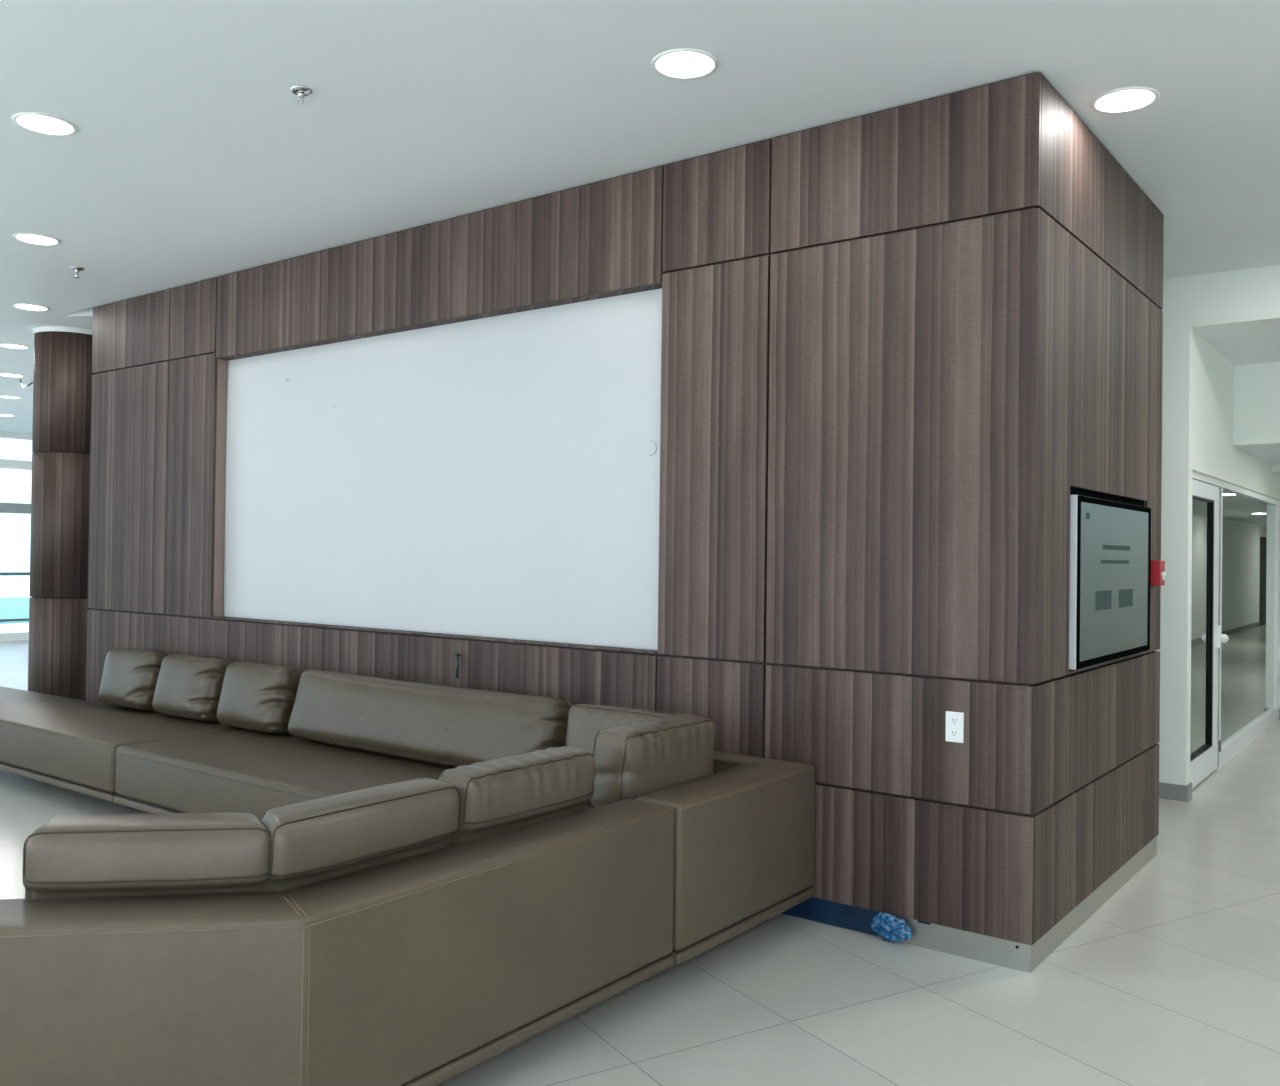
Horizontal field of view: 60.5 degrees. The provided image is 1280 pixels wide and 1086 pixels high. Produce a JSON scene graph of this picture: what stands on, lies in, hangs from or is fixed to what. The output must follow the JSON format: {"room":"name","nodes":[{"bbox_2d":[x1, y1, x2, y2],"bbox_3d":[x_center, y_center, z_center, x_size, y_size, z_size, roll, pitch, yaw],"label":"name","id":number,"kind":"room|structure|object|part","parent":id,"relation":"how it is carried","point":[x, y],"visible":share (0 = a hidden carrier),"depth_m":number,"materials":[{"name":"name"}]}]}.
{"room":"building lobby","nodes":[
{"label":"building lobby","id":0,"kind":"room"},
{"bbox_2d":[0,431,31,640],"bbox_3d":[-10.800,-0.121,16.325,0.200,3.290,27.000,0,-1,37],"label":"wall","id":1,"kind":"structure","parent":0,"point":[4,463],"depth_m":17.37,"materials":[{"name":"white paint"}]},
{"bbox_2d":[0,438,30,621],"bbox_3d":[-9.687,-0.151,17.804,0.120,3.170,2.900,0,-1,37],"label":"window","id":2,"kind":"structure","parent":1,"relation":"in","point":[21,508],"depth_m":17.43,"materials":[{"name":"white glass"}]},
{"bbox_3d":[-9.681,-0.546,17.808,0.080,0.160,2.760,0,-1,37],"label":"rail","id":3,"kind":"part","parent":2,"relation":"part of","materials":[{"name":"grey metal"}]},
{"bbox_2d":[28,326,92,699],"bbox_3d":[-4.780,-0.114,9.190,0.586,3.290,0.586,0,-1,37],"label":"round column","id":4,"kind":"structure","parent":0,"point":[62,376],"depth_m":8.93,"materials":[{"name":"brown wood"}]},
{"bbox_2d":[86,72,1154,945],"bbox_3d":[-0.718,-0.085,6.877,6.924,3.290,2.030,0,-1,37],"label":"wall","id":5,"kind":"structure","parent":0,"point":[848,500],"depth_m":4.59,"materials":[{"name":"brown wood"}]},
{"bbox_3d":[-3.662,-0.383,7.841,1.057,1.733,0.020,0,-1,37],"label":"wood panel","id":6,"kind":"part","parent":5,"relation":"part of","materials":[{"name":"laminate"}]},
{"bbox_3d":[-3.648,-1.503,7.852,1.057,0.486,0.020,0,-1,37],"label":"wood panel","id":7,"kind":"part","parent":5,"relation":"part of","materials":[{"name":"laminate"}]},
{"bbox_3d":[-3.011,-0.379,7.351,0.551,1.733,0.020,0,-1,37],"label":"wood panel","id":8,"kind":"part","parent":5,"relation":"part of","materials":[{"name":"laminate"}]},
{"bbox_3d":[-2.997,-1.500,7.362,0.551,0.486,0.020,0,-1,37],"label":"wood panel","id":9,"kind":"part","parent":5,"relation":"part of","materials":[{"name":"laminate"}]},
{"bbox_3d":[-2.016,0.971,6.574,5.223,0.934,0.020,0,-1,37],"label":"wood panel","id":10,"kind":"part","parent":5,"relation":"part of","materials":[{"name":"laminate"}]},
{"bbox_3d":[-1.333,-1.467,6.109,3.593,0.533,0.020,0,-1,37],"label":"wood panel","id":11,"kind":"part","parent":5,"relation":"part of","materials":[{"name":"laminate"}]},
{"bbox_2d":[224,288,661,649],"bbox_3d":[-1.293,-0.353,6.173,3.596,1.691,0.029,0,-1,37],"label":"board","id":12,"kind":"object","parent":5,"relation":"attached to","point":[495,476],"visible":0.98,"depth_m":5.92,"materials":[{"name":"white metal"}]},
{"bbox_3d":[-2.731,-0.361,7.242,0.007,1.678,0.008,0,-1,37],"label":"board edge trim","id":13,"kind":"part","parent":12,"relation":"part of","materials":[{"name":"silver metal"}]},
{"bbox_2d":[454,653,458,677],"bbox_3d":[-0.962,0.642,5.747,0.028,0.128,0.063,1,-1,-9],"label":"stub","id":14,"kind":"object","parent":5,"relation":"attached to","point":[456,655],"visible":1,"depth_m":5.72,"materials":[{"name":"black metal"}]},
{"bbox_3d":[0.302,0.984,4.830,0.557,0.934,0.020,0,-1,37],"label":"wood panel","id":15,"kind":"part","parent":5,"relation":"part of","materials":[{"name":"laminate"}]},
{"bbox_3d":[0.319,-0.361,4.843,0.557,1.733,0.020,0,-1,37],"label":"wood panel","id":16,"kind":"part","parent":5,"relation":"part of","materials":[{"name":"laminate"}]},
{"bbox_3d":[0.334,-1.482,4.854,0.557,0.486,0.020,0,-1,37],"label":"wood panel","id":17,"kind":"part","parent":5,"relation":"part of","materials":[{"name":"laminate"}]},
{"bbox_2d":[782,897,882,936],"bbox_3d":[0.551,1.501,4.624,1.025,0.098,0.003,0,-1,37],"label":"protective film","id":18,"kind":"object","parent":5,"relation":"attached to","point":[828,912],"visible":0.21,"depth_m":4.44,"materials":[{"name":"blue plastic"}]},
{"bbox_3d":[0.984,0.751,4.321,1.122,0.463,0.020,0,-1,37],"label":"wood panel","id":19,"kind":"part","parent":5,"relation":"part of","materials":[{"name":"laminate"}]},
{"bbox_3d":[0.999,-0.357,4.332,1.122,1.733,0.020,0,-1,37],"label":"wood panel","id":20,"kind":"part","parent":5,"relation":"part of","materials":[{"name":"laminate"}]},
{"bbox_2d":[780,913,1030,972],"bbox_3d":[-1.347,1.494,6.063,6.923,0.100,0.016,0,-1,37],"label":"baseboard","id":21,"kind":"structure","parent":5,"relation":"attached to","point":[979,947],"depth_m":4.11,"materials":[{"name":"metal"}]},
{"bbox_3d":[1.013,-1.478,4.343,1.122,0.486,0.020,0,-1,37],"label":"wood panel","id":22,"kind":"part","parent":5,"relation":"part of","materials":[{"name":"laminate"}]},
{"bbox_3d":[0.978,1.224,4.316,1.122,0.460,0.020,0,-1,37],"label":"wood panel","id":23,"kind":"part","parent":5,"relation":"part of","materials":[{"name":"laminate"}]},
{"bbox_2d":[945,711,963,742],"bbox_3d":[1.190,0.696,4.150,0.070,0.114,0.007,0,-1,37],"label":"wall socket","id":24,"kind":"object","parent":5,"relation":"attached to","point":[954,721],"visible":1,"depth_m":4.15,"materials":[{"name":"white plastic"}]},
{"bbox_2d":[951,717,957,724],"bbox_3d":[1.189,0.672,4.148,0.028,0.028,0.002,0,-1,37],"label":"receptacle","id":25,"kind":"object","parent":24,"relation":"attached to","point":[954,720],"depth_m":4.15,"materials":[{"name":"white plastic"}]},
{"bbox_2d":[951,729,957,737],"bbox_3d":[1.188,0.720,4.148,0.028,0.028,0.002,0,-1,37],"label":"receptacle","id":26,"kind":"object","parent":24,"relation":"attached to","point":[954,732],"depth_m":4.15,"materials":[{"name":"white plastic"}]},
{"bbox_2d":[0,0,1279,433],"bbox_3d":[-0.127,-1.859,10.704,24.600,0.350,23.200,0,-1,37],"label":"ceiling","id":27,"kind":"structure","parent":0,"point":[192,156],"depth_m":4.36,"materials":[{"name":"paint"}]},
{"bbox_2d":[0,396,20,398],"bbox_3d":[-7.575,-1.752,13.188,0.248,0.007,0.248,0,-1,37],"label":"recessed light","id":28,"kind":"object","parent":27,"relation":"in","point":[8,397],"visible":1,"depth_m":13.21,"materials":[{"name":"white plastic"}]},
{"bbox_2d":[0,373,23,376],"bbox_3d":[-6.589,-1.756,11.490,0.248,0.007,0.248,0,-1,37],"label":"recessed light","id":29,"kind":"object","parent":27,"relation":"in","point":[1,374],"visible":1,"depth_m":11.50,"materials":[{"name":"white plastic"}]},
{"bbox_2d":[0,374,21,376],"bbox_3d":[-6.589,-1.758,11.490,0.210,0.002,0.210,0,-1,37],"label":"diffuser","id":30,"kind":"object","parent":29,"relation":"attached to","point":[7,375],"depth_m":11.50,"materials":[{"name":"white plastic"}]},
{"bbox_2d":[0,343,29,348],"bbox_3d":[-5.606,-1.760,9.820,0.248,0.007,0.248,0,-1,37],"label":"recessed light","id":31,"kind":"object","parent":27,"relation":"in","point":[6,345],"visible":1,"depth_m":9.82,"materials":[{"name":"white plastic"}]},
{"bbox_2d":[20,380,32,387],"bbox_3d":[-6.303,-1.659,11.238,0.039,0.213,1.379,1,-1,-34],"label":"cable","id":32,"kind":"object","parent":27,"relation":"hanging from","point":[20,380],"visible":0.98,"depth_m":11.06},
{"bbox_2d":[12,303,49,310],"bbox_3d":[-4.559,-1.763,8.210,0.248,0.007,0.248,0,-1,37],"label":"recessed light","id":33,"kind":"object","parent":27,"relation":"in","point":[25,306],"visible":1,"depth_m":8.21,"materials":[{"name":"white plastic"}]},
{"bbox_2d":[15,305,46,310],"bbox_3d":[-4.559,-1.765,8.210,0.210,0.002,0.210,0,-1,37],"label":"diffuser","id":34,"kind":"object","parent":33,"relation":"attached to","point":[25,307],"depth_m":8.21,"materials":[{"name":"white plastic"}]},
{"bbox_2d":[13,233,60,245],"bbox_3d":[-3.514,-1.768,6.391,0.248,0.007,0.248,0,-1,37],"label":"recessed light","id":35,"kind":"object","parent":27,"relation":"in","point":[31,238],"visible":1,"depth_m":6.39,"materials":[{"name":"white plastic"}]},
{"bbox_2d":[16,235,56,244],"bbox_3d":[-3.514,-1.770,6.391,0.210,0.002,0.210,0,-1,37],"label":"diffuser","id":36,"kind":"object","parent":35,"relation":"attached to","point":[31,239],"depth_m":6.39,"materials":[{"name":"white plastic"}]},
{"bbox_2d":[11,112,77,135],"bbox_3d":[-2.522,-1.773,4.649,0.248,0.007,0.248,0,-1,37],"label":"recessed light","id":37,"kind":"object","parent":27,"relation":"in","point":[41,123],"visible":1,"depth_m":4.64,"materials":[{"name":"white plastic"}]},
{"bbox_2d":[17,115,72,133],"bbox_3d":[-2.522,-1.774,4.649,0.210,0.002,0.210,0,-1,37],"label":"diffuser","id":38,"kind":"object","parent":37,"relation":"attached to","point":[42,124],"depth_m":4.65,"materials":[{"name":"white plastic"}]},
{"bbox_2d":[70,266,83,277],"bbox_3d":[-3.616,-1.736,7.043,0.084,0.061,0.084,0,-1,37],"label":"sprinkler","id":39,"kind":"object","parent":27,"relation":"attached to","point":[77,269],"visible":1,"depth_m":7.03,"materials":[{"name":"silver metal"}]},
{"bbox_2d":[290,85,311,106],"bbox_3d":[-1.321,-1.734,4.271,0.084,0.061,0.084,0,-1,37],"label":"sprinkler","id":40,"kind":"object","parent":27,"relation":"attached to","point":[301,91],"visible":1,"depth_m":4.26,"materials":[{"name":"silver metal"}]},
{"bbox_3d":[-1.321,-1.728,4.271,0.034,0.048,0.024,1,-1,4],"label":"frame","id":41,"kind":"part","parent":40,"relation":"part of","materials":[{"name":"silver metal"}]},
{"bbox_2d":[651,48,718,79],"bbox_3d":[0.164,-1.744,4.001,0.248,0.007,0.248,0,-1,37],"label":"recessed light","id":42,"kind":"object","parent":27,"relation":"in","point":[682,63],"visible":1,"depth_m":3.99,"materials":[{"name":"white plastic"}]},
{"bbox_2d":[656,52,713,76],"bbox_3d":[0.164,-1.746,4.001,0.210,0.002,0.210,0,-1,37],"label":"diffuser","id":43,"kind":"object","parent":42,"relation":"attached to","point":[668,64],"depth_m":4.00,"materials":[{"name":"white plastic"}]},
{"bbox_2d":[1090,86,1159,113],"bbox_3d":[1.885,-1.719,4.265,0.248,0.007,0.248,0,-1,37],"label":"recessed light","id":44,"kind":"object","parent":27,"relation":"in","point":[1126,99],"visible":1,"depth_m":4.26,"materials":[{"name":"white plastic"}]},
{"bbox_2d":[1096,90,1154,111],"bbox_3d":[1.885,-1.721,4.265,0.210,0.002,0.210,0,-1,37],"label":"diffuser","id":45,"kind":"object","parent":44,"relation":"attached to","point":[1113,100],"depth_m":4.26,"materials":[{"name":"white plastic"}]},
{"bbox_2d":[0,640,1279,1085],"bbox_3d":[4.417,1.775,16.600,24.400,0.100,38.200,0,-1,37],"label":"floor","id":46,"kind":"structure","parent":0,"point":[1174,980],"depth_m":3.74,"materials":[{"name":"tile"}]},
{"bbox_2d":[0,686,243,801],"bbox_3d":[-4.045,1.313,7.459,3.670,0.420,0.973,0,-1,37],"label":"module","id":47,"kind":"object","parent":46,"relation":"on","point":[72,744],"visible":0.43,"depth_m":6.56,"materials":[{"name":"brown leather"}]},
{"bbox_3d":[-4.046,1.393,7.458,3.670,0.036,0.973,0,-1,37],"label":"board","id":48,"kind":"part","parent":47,"relation":"part of","materials":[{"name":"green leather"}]},
{"bbox_2d":[99,647,170,710],"bbox_3d":[-3.366,0.910,7.349,0.616,0.398,0.302,0,-1,37],"label":"throw cushion","id":49,"kind":"object","parent":47,"relation":"on","point":[130,675],"visible":0.76,"depth_m":7.19,"materials":[{"name":"leather"}]},
{"bbox_2d":[152,654,232,721],"bbox_3d":[-2.803,0.914,6.925,0.615,0.398,0.299,0,-1,35],"label":"throw cushion","id":50,"kind":"object","parent":47,"relation":"on","point":[187,686],"visible":0.83,"depth_m":6.77,"materials":[{"name":"leather"}]},
{"bbox_2d":[113,729,454,820],"bbox_3d":[-1.474,1.327,5.522,2.744,0.420,0.975,0,-1,37],"label":"module","id":51,"kind":"object","parent":46,"relation":"on","point":[245,770],"visible":0.29,"depth_m":5.57,"materials":[{"name":"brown leather"}]},
{"bbox_3d":[-1.475,1.407,5.522,2.744,0.036,0.973,0,-1,37],"label":"board","id":52,"kind":"part","parent":51,"relation":"part of","materials":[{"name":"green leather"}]},
{"bbox_2d":[217,662,303,734],"bbox_3d":[-2.237,0.916,6.500,0.614,0.399,0.297,0,-1,36],"label":"throw cushion","id":53,"kind":"object","parent":51,"relation":"on","point":[258,697],"visible":0.85,"depth_m":6.34,"materials":[{"name":"leather"}]},
{"bbox_2d":[288,670,571,766],"bbox_3d":[-1.139,0.921,5.671,1.965,0.401,0.324,0,-1,37],"label":"cushion","id":54,"kind":"object","parent":51,"relation":"on","point":[450,726],"visible":0.85,"depth_m":5.49,"materials":[{"name":"leather"}]},
{"bbox_2d":[0,799,676,1085],"bbox_3d":[-1.372,1.188,3.086,3.224,0.652,1.548,1,-1,-26],"label":"module","id":55,"kind":"object","parent":46,"relation":"on","point":[424,969],"visible":0.93,"depth_m":2.65,"materials":[{"name":"brown leather"}]},
{"bbox_2d":[22,812,270,899],"bbox_3d":[-1.232,0.892,2.781,0.605,0.398,0.232,1,-1,-8],"label":"cushion","id":56,"kind":"object","parent":55,"relation":"on","point":[116,855],"visible":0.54,"depth_m":2.69,"materials":[{"name":"leather"}]},
{"bbox_2d":[261,778,459,891],"bbox_3d":[-0.785,0.898,3.050,0.231,0.403,0.659,0,-1,37],"label":"cushion","id":57,"kind":"object","parent":55,"relation":"on","point":[312,841],"visible":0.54,"depth_m":2.94,"materials":[{"name":"leather"}]},
{"bbox_2d":[437,746,594,845],"bbox_3d":[-0.395,0.901,3.553,0.218,0.417,0.633,0,-1,37],"label":"cushion","id":58,"kind":"object","parent":55,"relation":"on","point":[508,793],"visible":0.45,"depth_m":3.44,"materials":[{"name":"leather"}]},
{"bbox_3d":[-1.376,1.383,3.085,3.218,0.036,1.544,1,-1,-26],"label":"board","id":59,"kind":"part","parent":55,"relation":"part of","materials":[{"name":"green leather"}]},
{"bbox_2d":[586,751,814,964],"bbox_3d":[0.030,1.219,4.391,0.995,0.652,0.976,0,-1,37],"label":"module","id":60,"kind":"object","parent":46,"relation":"on","point":[744,831],"visible":0.41,"depth_m":4.04,"materials":[{"name":"brown leather"}]},
{"bbox_3d":[-0.112,1.256,4.380,0.782,0.267,0.784,0,-1,37],"label":"seat","id":61,"kind":"part","parent":60,"relation":"part of","materials":[{"name":"brown leather"}]},
{"bbox_2d":[565,704,676,801],"bbox_3d":[-0.050,0.915,4.674,0.622,0.421,0.229,0,-1,37],"label":"cushion","id":62,"kind":"object","parent":60,"relation":"on","point":[584,721],"visible":0.26,"depth_m":4.69,"materials":[{"name":"leather"}]},
{"bbox_2d":[590,714,714,807],"bbox_3d":[0.053,0.897,4.141,0.219,0.450,0.600,0,-1,37],"label":"cushion","id":63,"kind":"object","parent":60,"relation":"on","point":[632,760],"visible":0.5,"depth_m":3.97,"materials":[{"name":"leather"}]},
{"bbox_3d":[0.027,1.415,4.389,0.994,0.036,0.976,0,-1,37],"label":"board","id":64,"kind":"part","parent":60,"relation":"part of","materials":[{"name":"brown leather"}]},
{"bbox_2d":[871,912,912,942],"bbox_3d":[0.979,1.499,4.271,0.176,0.107,0.047,0,-1,37],"label":"film","id":65,"kind":"object","parent":46,"relation":"on","point":[889,927],"visible":1,"depth_m":4.26,"materials":[{"name":"blue plastic"}]},
{"bbox_2d":[1018,72,1163,943],"bbox_3d":[2.020,-0.070,4.840,0.100,3.290,2.030,0,-1,37],"label":"wall","id":66,"kind":"structure","parent":0,"point":[1102,236],"depth_m":4.56,"materials":[{"name":"brown wood"}]},
{"bbox_2d":[1030,836,1156,972],"bbox_3d":[2.023,1.525,4.793,0.014,0.100,2.031,0,-1,37],"label":"baseboard","id":67,"kind":"structure","parent":66,"relation":"attached to","point":[1040,950],"depth_m":4.59,"materials":[{"name":"metal"}]},
{"bbox_3d":[2.035,1.243,4.803,0.020,0.460,2.030,0,-1,37],"label":"wood panel","id":68,"kind":"part","parent":66,"relation":"part of","materials":[{"name":"laminate"}]},
{"bbox_3d":[2.042,0.770,4.808,0.020,0.463,2.030,0,-1,37],"label":"wood panel","id":69,"kind":"part","parent":66,"relation":"part of","materials":[{"name":"laminate"}]},
{"bbox_3d":[2.056,-0.339,4.819,0.020,1.733,2.030,0,-1,37],"label":"wood panel","id":70,"kind":"part","parent":66,"relation":"part of","materials":[{"name":"laminate"}]},
{"bbox_3d":[2.071,-1.459,4.830,0.020,0.486,2.030,0,-1,37],"label":"wood panel","id":71,"kind":"part","parent":66,"relation":"part of","materials":[{"name":"laminate"}]},
{"bbox_2d":[1069,495,1150,669],"bbox_3d":[2.071,0.164,4.850,0.082,0.691,1.245,0,-1,37],"label":"television","id":72,"kind":"object","parent":66,"relation":"attached to","point":[1110,541],"visible":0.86,"depth_m":4.69,"materials":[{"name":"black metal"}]},
{"bbox_2d":[1151,560,1165,585],"bbox_3d":[2.569,0.148,5.443,0.062,0.124,0.100,0,-1,37],"label":"fire alarm","id":73,"kind":"object","parent":66,"relation":"attached to","point":[1158,573],"visible":0.82,"depth_m":5.41,"materials":[{"name":"red plastic"}]},
{"bbox_3d":[2.591,0.164,5.426,0.008,0.039,0.060,0,-1,37],"label":"pull handle","id":74,"kind":"part","parent":73,"relation":"part of","materials":[{"name":"white plastic"}]},
{"bbox_2d":[1156,264,1279,784],"bbox_3d":[4.896,0.005,8.576,13.800,3.290,4.500,0,-1,37],"label":"wall","id":75,"kind":"structure","parent":0,"point":[1198,380],"depth_m":6.91,"materials":[{"name":"paint"}]},
{"bbox_2d":[1159,782,1191,801],"bbox_3d":[0.747,1.550,8.920,6.772,0.100,0.132,0,-1,37],"label":"baseboard","id":76,"kind":"structure","parent":75,"relation":"attached to","point":[1169,791],"depth_m":6.88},
{"bbox_2d":[1193,471,1279,769],"bbox_3d":[4.770,0.608,8.734,0.064,2.085,4.380,0,-1,37],"label":"window","id":77,"kind":"structure","parent":75,"relation":"in","point":[1249,521],"depth_m":9.01,"materials":[{"name":"white metal"}]},
{"bbox_2d":[1190,479,1228,788],"bbox_3d":[3.844,0.602,7.448,0.112,2.023,1.132,0,-1,37],"label":"door","id":78,"kind":"structure","parent":77,"relation":"attached to","point":[1207,636],"depth_m":7.56,"materials":[{"name":"white metal"}]},
{"bbox_3d":[3.773,0.559,7.414,0.008,1.730,0.830,0,-1,37],"label":"pane","id":79,"kind":"part","parent":78,"relation":"part of","materials":[{"name":"clear glass"}]},
{"bbox_3d":[4.152,0.673,7.862,0.023,0.160,0.045,0,-1,37],"label":"handle","id":80,"kind":"part","parent":78,"relation":"part of","materials":[{"name":"white metal"}]},
{"bbox_3d":[4.183,0.684,7.860,0.064,0.064,0.064,0,-1,37],"label":"knob","id":81,"kind":"part","parent":78,"relation":"part of","materials":[{"name":"white plastic"}]},
{"bbox_3d":[5.087,0.574,9.159,0.008,1.910,2.960,0,-1,37],"label":"pane","id":82,"kind":"part","parent":77,"relation":"part of","materials":[{"name":"clear glass"}]},
{"bbox_2d":[1233,361,1279,447],"bbox_3d":[5.449,-1.021,7.542,2.400,0.596,0.220,0,-1,37],"label":"trim","id":83,"kind":"structure","parent":75,"relation":"attached to","point":[1256,405],"depth_m":8.09,"materials":[{"name":"paint"}]},
{"bbox_2d":[1272,465,1279,472],"bbox_3d":[6.684,-0.660,9.184,2.400,0.060,0.200,0,-1,37],"label":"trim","id":84,"kind":"structure","parent":75,"relation":"attached to","point":[1275,468],"depth_m":9.81,"materials":[{"name":"paint"}]},
{"bbox_2d":[1194,322,1279,364],"bbox_3d":[4.920,-1.399,7.003,2.600,0.133,1.730,0,-1,37],"label":"ceiling","id":85,"kind":"structure","parent":0,"point":[1255,343],"depth_m":7.32,"materials":[{"name":"paint"}]},
{"bbox_2d":[1239,446,1279,464],"bbox_3d":[12.843,-0.576,17.533,2.600,0.100,24.650,0,-1,37],"label":"ceiling","id":86,"kind":"structure","parent":0,"point":[1269,454],"depth_m":8.72,"materials":[{"name":"paint"}]},
{"label":"outside","id":87,"kind":"structure","parent":0,"visible":0},
{"bbox_2d":[0,576,29,632],"bbox_3d":[-6.575,1.726,9.979,100.000,0.180,80.000,0,-1,37],"label":"ground","id":88,"kind":"structure","parent":87,"point":[9,586],"depth_m":39.89,"materials":[{"name":"white"}]},
{"bbox_2d":[0,595,29,623],"bbox_3d":[-13.748,1.403,22.895,1.000,0.540,28.000,0,-1,37],"label":"planter","id":89,"kind":"object","parent":88,"relation":"on","point":[11,607],"visible":0.02,"depth_m":22.96,"materials":[{"name":"teal"}]}
]}

